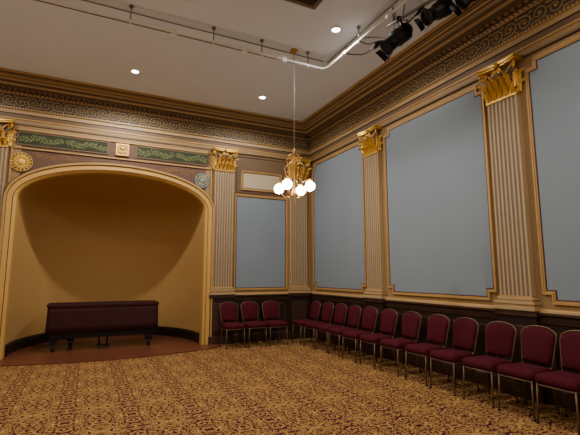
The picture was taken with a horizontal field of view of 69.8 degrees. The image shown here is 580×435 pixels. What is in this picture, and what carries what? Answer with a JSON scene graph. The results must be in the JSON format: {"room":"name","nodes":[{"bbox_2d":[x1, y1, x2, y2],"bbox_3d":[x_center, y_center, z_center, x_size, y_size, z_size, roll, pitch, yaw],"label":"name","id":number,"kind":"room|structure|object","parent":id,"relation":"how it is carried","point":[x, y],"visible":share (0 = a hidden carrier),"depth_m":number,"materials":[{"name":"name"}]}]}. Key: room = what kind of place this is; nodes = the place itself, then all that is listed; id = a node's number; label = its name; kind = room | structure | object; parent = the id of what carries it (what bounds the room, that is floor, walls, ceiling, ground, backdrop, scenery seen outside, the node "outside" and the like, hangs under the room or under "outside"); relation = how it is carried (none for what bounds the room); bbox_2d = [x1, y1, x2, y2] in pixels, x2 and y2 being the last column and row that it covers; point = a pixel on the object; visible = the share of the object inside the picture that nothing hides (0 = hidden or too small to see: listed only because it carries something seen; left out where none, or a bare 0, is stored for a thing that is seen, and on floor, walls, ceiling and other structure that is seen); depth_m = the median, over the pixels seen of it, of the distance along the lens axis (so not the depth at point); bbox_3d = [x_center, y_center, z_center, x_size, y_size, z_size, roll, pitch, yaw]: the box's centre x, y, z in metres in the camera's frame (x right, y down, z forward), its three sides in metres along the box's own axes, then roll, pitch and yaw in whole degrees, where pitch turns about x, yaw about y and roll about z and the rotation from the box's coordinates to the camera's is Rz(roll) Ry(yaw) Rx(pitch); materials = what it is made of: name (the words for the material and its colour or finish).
{"room":"recital hall","nodes":[
{"label":"recital hall","id":0,"kind":"room"},
{"bbox_2d":[3,125,311,357],"bbox_3d":[-3.693,0.074,8.800,9.360,5.340,0.150,4,-9,-26],"label":"wall","id":1,"kind":"structure","parent":0,"point":[38,162],"depth_m":9.23,"materials":[{"name":"beige paint"}]},
{"bbox_2d":[0,118,16,221],"bbox_3d":[-5.608,0.336,7.614,0.690,4.498,0.224,4,-9,-26],"label":"pilaster","id":2,"kind":"object","parent":1,"relation":"attached to","point":[6,136],"visible":1,"depth_m":7.93,"materials":[{"name":"beige paint"}]},
{"bbox_2d":[10,152,32,171],"bbox_3d":[-5.230,-1.084,8.085,0.395,0.395,0.082,4,-9,-26],"label":"rosette","id":3,"kind":"object","parent":1,"relation":"attached to","point":[21,162],"visible":1,"depth_m":8.08,"materials":[{"name":"gold metal"}]},
{"bbox_2d":[17,130,108,154],"bbox_3d":[-4.592,-1.519,8.479,1.645,0.278,0.021,4,-9,-26],"label":"panel","id":4,"kind":"object","parent":1,"relation":"attached to","point":[23,137],"visible":1,"depth_m":8.45,"materials":[{"name":"green paint"}]},
{"bbox_2d":[4,175,202,356],"bbox_3d":[-4.183,1.058,9.799,3.660,3.660,2.300,4,-9,-26],"label":"wall niche","id":5,"kind":"object","parent":1,"relation":"in","point":[81,238],"visible":0.94,"depth_m":10.26,"materials":[{"name":"yellow paint"}]},
{"bbox_2d":[6,326,198,356],"bbox_3d":[-4.183,2.753,9.568,3.660,0.240,2.300,4,-9,-26],"label":"baseboard","id":6,"kind":"structure","parent":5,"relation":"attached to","point":[27,341],"depth_m":9.40,"materials":[{"name":"black wood"}]},
{"bbox_2d":[0,162,214,359],"bbox_3d":[-3.589,0.769,8.604,4.120,3.870,0.120,4,-9,-26],"label":"trim","id":7,"kind":"structure","parent":1,"relation":"attached to","point":[10,194],"depth_m":8.55,"materials":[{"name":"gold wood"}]},
{"bbox_2d":[8,124,212,196],"bbox_3d":[-3.618,-1.134,8.901,3.960,1.160,0.030,4,-9,-26],"label":"trim","id":8,"kind":"structure","parent":1,"relation":"attached to","point":[16,127],"depth_m":8.82,"materials":[{"name":"beige paint"}]},
{"bbox_2d":[35,153,193,174],"bbox_3d":[-3.629,-1.120,8.905,3.150,0.171,0.009,4,-9,-26],"label":"trim","id":9,"kind":"structure","parent":1,"relation":"attached to","point":[54,157],"depth_m":8.47,"materials":[{"name":"brown paint"}]},
{"bbox_2d":[116,143,128,156],"bbox_3d":[-3.601,-1.452,8.933,0.260,0.260,0.060,4,-9,-26],"label":"crest ornament","id":10,"kind":"object","parent":1,"relation":"attached to","point":[121,149],"visible":1,"depth_m":8.92,"materials":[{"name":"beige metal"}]},
{"bbox_2d":[0,67,309,159],"bbox_3d":[-3.495,-2.178,8.812,9.260,0.885,0.550,4,-9,-26],"label":"trim","id":11,"kind":"structure","parent":1,"relation":"attached to","point":[30,99],"depth_m":9.03,"materials":[{"name":"paint"}]},
{"bbox_2d":[136,145,208,165],"bbox_3d":[-2.634,-1.391,9.421,1.618,0.278,0.021,4,-9,-26],"label":"panel","id":12,"kind":"object","parent":1,"relation":"attached to","point":[142,152],"visible":1,"depth_m":9.40,"materials":[{"name":"green paint"}]},
{"bbox_2d":[195,173,209,187],"bbox_3d":[-2.027,-0.853,9.623,0.354,0.347,0.073,4,-9,-26],"label":"rosette","id":13,"kind":"object","parent":1,"relation":"attached to","point":[202,180],"visible":0.99,"depth_m":9.61,"materials":[{"name":"blue paint"}]},
{"bbox_2d":[208,147,238,344],"bbox_3d":[-1.533,0.605,9.574,0.690,4.498,0.224,4,-9,-26],"label":"pilaster","id":14,"kind":"object","parent":1,"relation":"attached to","point":[224,167],"visible":0.98,"depth_m":9.61,"materials":[{"name":"beige paint"}]},
{"bbox_2d":[233,194,287,289],"bbox_3d":[-0.693,0.604,10.093,1.388,2.268,0.033,4,-9,-26],"label":"wall panel","id":15,"kind":"object","parent":1,"relation":"attached to","point":[260,222],"visible":0.97,"depth_m":10.09,"materials":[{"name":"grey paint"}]},
{"bbox_2d":[235,155,286,196],"bbox_3d":[-0.701,-1.020,10.319,1.350,0.920,0.018,4,-9,-26],"label":"trim","id":16,"kind":"structure","parent":1,"relation":"attached to","point":[246,163],"depth_m":10.31,"materials":[{"name":"brown paint"}]},
{"bbox_2d":[241,170,281,192],"bbox_3d":[-0.697,-0.877,10.293,1.078,0.478,0.033,4,-9,-26],"label":"wall panel","id":17,"kind":"object","parent":1,"relation":"attached to","point":[250,180],"visible":0.77,"depth_m":10.26,"materials":[{"name":"beige paint"}]},
{"bbox_2d":[233,292,310,342],"bbox_3d":[-0.609,2.347,9.865,2.620,1.125,0.090,4,-9,-26],"label":"trim","id":18,"kind":"structure","parent":1,"relation":"attached to","point":[258,297],"depth_m":9.85,"materials":[{"name":"brown wood"}]},
{"bbox_2d":[286,157,310,338],"bbox_3d":[0.239,0.721,10.426,0.690,4.498,0.224,4,-9,-26],"label":"pilaster","id":19,"kind":"object","parent":1,"relation":"attached to","point":[299,292],"visible":0.77,"depth_m":10.40,"materials":[{"name":"beige paint"}]},
{"bbox_2d":[0,0,456,120],"bbox_3d":[-0.776,-3.420,3.330,9.460,0.100,13.200,4,-9,-26],"label":"ceiling","id":20,"kind":"structure","parent":0,"point":[36,37],"depth_m":6.94,"materials":[{"name":"paint"}]},
{"bbox_2d":[130,69,139,73],"bbox_3d":[-2.915,-2.747,7.822,0.170,0.014,0.170,4,-9,-26],"label":"recessed light","id":21,"kind":"object","parent":20,"relation":"in","point":[135,71],"visible":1,"depth_m":7.82,"materials":[{"name":"white paint"}]},
{"bbox_2d":[34,0,408,69],"bbox_3d":[-1.255,-3.169,3.123,7.770,0.454,6.110,4,-9,-26],"label":"pipe","id":22,"kind":"object","parent":20,"relation":"hanging from","point":[243,49],"visible":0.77,"depth_m":6.23,"materials":[{"name":"white metal"}]},
{"bbox_2d":[274,48,314,202],"bbox_3d":[0.068,-1.542,6.909,0.549,2.650,0.549,3,-8,-21],"label":"chandelier","id":23,"kind":"object","parent":20,"relation":"hanging from","point":[286,184],"visible":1,"depth_m":6.78,"materials":[{"name":"white glass"}]},
{"bbox_2d":[285,0,322,9],"bbox_3d":[0.216,-3.047,5.561,0.600,0.035,0.600,4,-9,-26],"label":"ceiling hatch","id":24,"kind":"object","parent":20,"relation":"attached to","point":[312,4],"visible":1,"depth_m":5.81,"materials":[{"name":"brown wood"}]},
{"bbox_2d":[331,26,340,32],"bbox_3d":[0.719,-2.930,6.487,0.170,0.014,0.170,4,-9,-26],"label":"recessed light","id":25,"kind":"object","parent":20,"relation":"in","point":[336,29],"visible":1,"depth_m":6.48,"materials":[{"name":"beige"}]},
{"bbox_2d":[347,0,434,54],"bbox_3d":[1.769,-2.849,5.594,0.175,0.418,2.904,5,-9,-34],"label":"bar","id":26,"kind":"object","parent":20,"relation":"hanging from","point":[423,5],"visible":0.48,"depth_m":5.70,"materials":[{"name":"grey metal"}]},
{"bbox_2d":[374,16,412,61],"bbox_3d":[1.449,-2.512,5.812,0.532,0.612,0.306,-1,-8,7],"label":"stage light","id":27,"kind":"object","parent":26,"relation":"attached to","point":[402,32],"visible":0.99,"depth_m":5.72,"materials":[{"name":"black metal"}]},
{"bbox_2d":[414,0,452,31],"bbox_3d":[1.849,-2.638,5.302,0.500,0.495,0.274,1,-8,-7],"label":"stage light","id":28,"kind":"object","parent":26,"relation":"attached to","point":[440,9],"visible":0.96,"depth_m":5.24,"materials":[{"name":"black metal"}]},
{"bbox_2d":[448,0,477,16],"bbox_3d":[2.145,-2.678,4.939,0.485,0.514,0.274,0,-8,1],"label":"stage light","id":29,"kind":"object","parent":26,"relation":"attached to","point":[461,4],"visible":1,"depth_m":5.00,"materials":[{"name":"black metal"}]},
{"bbox_2d":[0,334,579,434],"bbox_3d":[-1.288,2.103,3.637,9.460,0.120,15.540,4,-9,-26],"label":"floor","id":30,"kind":"structure","parent":0,"point":[280,388],"depth_m":5.36,"materials":[{"name":"carpet"}]},
{"bbox_2d":[45,300,158,351],"bbox_3d":[-4.014,2.302,8.961,2.166,0.927,0.810,4,-9,-27],"label":"piano","id":31,"kind":"object","parent":30,"relation":"on","point":[69,321],"visible":1,"depth_m":8.64,"materials":[{"name":"brown wood"}]},
{"bbox_2d":[219,302,245,349],"bbox_3d":[-1.256,2.322,9.019,0.450,0.945,0.563,4,-9,-26],"label":"banquet chair","id":32,"kind":"object","parent":30,"relation":"on","point":[228,311],"visible":0.99,"depth_m":9.15,"materials":[{"name":"red fabric"}]},
{"bbox_2d":[241,301,266,347],"bbox_3d":[-0.812,2.353,9.244,0.450,0.945,0.563,4,-9,-27],"label":"banquet chair","id":33,"kind":"object","parent":30,"relation":"on","point":[249,309],"visible":0.98,"depth_m":9.37,"materials":[{"name":"red fabric"}]},
{"bbox_2d":[262,300,287,345],"bbox_3d":[-0.351,2.380,9.443,0.450,0.945,0.563,3,-9,-24],"label":"banquet chair","id":34,"kind":"object","parent":30,"relation":"on","point":[270,308],"visible":0.92,"depth_m":9.59,"materials":[{"name":"red fabric"}]},
{"bbox_2d":[292,300,320,344],"bbox_3d":[0.386,2.400,9.588,0.563,0.945,0.450,4,-9,-25],"label":"banquet chair","id":35,"kind":"object","parent":30,"relation":"on","point":[315,305],"visible":0.91,"depth_m":9.57,"materials":[{"name":"red fabric"}]},
{"bbox_2d":[303,302,333,348],"bbox_3d":[0.635,2.333,9.104,0.563,0.945,0.450,4,-9,-28],"label":"banquet chair","id":36,"kind":"object","parent":30,"relation":"on","point":[328,307],"visible":0.88,"depth_m":9.10,"materials":[{"name":"red fabric"}]},
{"bbox_2d":[315,303,347,352],"bbox_3d":[0.867,2.269,8.632,0.563,0.945,0.450,4,-9,-28],"label":"banquet chair","id":37,"kind":"object","parent":30,"relation":"on","point":[340,311],"visible":0.83,"depth_m":8.64,"materials":[{"name":"red fabric"}]},
{"bbox_2d":[328,305,361,357],"bbox_3d":[1.083,2.207,8.182,0.563,0.945,0.450,3,-9,-24],"label":"banquet chair","id":38,"kind":"object","parent":30,"relation":"on","point":[354,314],"visible":0.95,"depth_m":8.17,"materials":[{"name":"red fabric"}]},
{"bbox_2d":[341,306,377,362],"bbox_3d":[1.299,2.141,7.694,0.563,0.945,0.450,4,-9,-27],"label":"banquet chair","id":39,"kind":"object","parent":30,"relation":"on","point":[369,315],"visible":0.9,"depth_m":7.69,"materials":[{"name":"red fabric"}]},
{"bbox_2d":[359,309,397,368],"bbox_3d":[1.548,2.077,7.229,0.563,0.945,0.450,4,-9,-26],"label":"banquet chair","id":40,"kind":"object","parent":30,"relation":"on","point":[389,317],"visible":0.91,"depth_m":7.22,"materials":[{"name":"red fabric"}]},
{"bbox_2d":[380,311,421,376],"bbox_3d":[1.794,2.006,6.709,0.563,0.945,0.450,4,-9,-27],"label":"banquet chair","id":41,"kind":"object","parent":30,"relation":"on","point":[411,320],"visible":0.94,"depth_m":6.70,"materials":[{"name":"red fabric"}]},
{"bbox_2d":[405,314,450,385],"bbox_3d":[2.055,1.936,6.197,0.563,0.945,0.450,4,-9,-27],"label":"banquet chair","id":42,"kind":"object","parent":30,"relation":"on","point":[438,326],"visible":0.91,"depth_m":6.20,"materials":[{"name":"red fabric"}]},
{"bbox_2d":[429,317,479,395],"bbox_3d":[2.265,1.869,5.713,0.563,0.945,0.450,4,-9,-27],"label":"banquet chair","id":43,"kind":"object","parent":30,"relation":"on","point":[465,330],"visible":0.93,"depth_m":5.71,"materials":[{"name":"red fabric"}]},
{"bbox_2d":[462,321,518,408],"bbox_3d":[2.511,1.801,5.216,0.563,0.945,0.450,4,-9,-28],"label":"banquet chair","id":44,"kind":"object","parent":30,"relation":"on","point":[500,336],"visible":0.93,"depth_m":5.22,"materials":[{"name":"red fabric"}]},
{"bbox_2d":[497,325,560,421],"bbox_3d":[2.740,1.743,4.786,0.563,0.945,0.450,4,-9,-28],"label":"banquet chair","id":45,"kind":"object","parent":30,"relation":"on","point":[538,343],"visible":0.9,"depth_m":4.79,"materials":[{"name":"red fabric"}]},
{"bbox_2d":[535,330,579,434],"bbox_3d":[2.933,1.684,4.360,0.563,0.945,0.450,4,-9,-26],"label":"banquet chair","id":46,"kind":"object","parent":30,"relation":"on","point":[569,342],"visible":1,"depth_m":4.40,"materials":[{"name":"red fabric"}]},
{"bbox_2d":[311,31,579,310],"bbox_3d":[3.412,-0.442,5.031,0.100,5.340,13.100,4,-9,-26],"label":"wall","id":47,"kind":"structure","parent":0,"point":[546,300],"depth_m":5.82,"materials":[{"name":"beige paint"}]},
{"bbox_2d":[312,142,366,291],"bbox_3d":[1.077,0.075,9.656,0.033,3.198,2.218,4,-9,-26],"label":"wall panel","id":48,"kind":"object","parent":47,"relation":"attached to","point":[338,194],"visible":0.87,"depth_m":9.50,"materials":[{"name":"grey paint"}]},
{"bbox_2d":[357,124,387,358],"bbox_3d":[1.626,0.423,8.245,0.224,4.498,0.690,4,-9,-26],"label":"pilaster","id":49,"kind":"object","parent":47,"relation":"attached to","point":[374,296],"visible":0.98,"depth_m":8.25,"materials":[{"name":"beige paint"}]},
{"bbox_2d":[383,86,497,299],"bbox_3d":[2.372,-0.287,7.013,0.033,3.198,2.328,4,-9,-26],"label":"wall panel","id":50,"kind":"object","parent":47,"relation":"attached to","point":[440,241],"visible":0.96,"depth_m":6.79,"materials":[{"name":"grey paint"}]},
{"bbox_2d":[302,0,579,162],"bbox_3d":[3.141,-2.679,5.149,0.550,0.885,13.000,4,-9,-26],"label":"trim","id":51,"kind":"structure","parent":47,"relation":"attached to","point":[445,60],"depth_m":6.72,"materials":[{"name":"paint"}]},
{"bbox_2d":[311,291,579,412],"bbox_3d":[3.348,1.634,4.660,0.090,1.125,13.000,4,-9,-26],"label":"trim","id":52,"kind":"structure","parent":47,"relation":"attached to","point":[560,321],"depth_m":6.36,"materials":[{"name":"brown wood"}]},
{"bbox_2d":[475,52,547,403],"bbox_3d":[2.937,0.057,5.572,0.224,4.498,0.690,4,-9,-26],"label":"pilaster","id":53,"kind":"object","parent":47,"relation":"attached to","point":[517,304],"visible":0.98,"depth_m":5.58,"materials":[{"name":"beige paint"}]},
{"bbox_2d":[524,35,579,305],"bbox_3d":[3.662,-0.647,4.380,0.033,3.198,2.278,4,-9,-26],"label":"wall panel","id":54,"kind":"object","parent":47,"relation":"attached to","point":[552,83],"visible":1,"depth_m":5.13,"materials":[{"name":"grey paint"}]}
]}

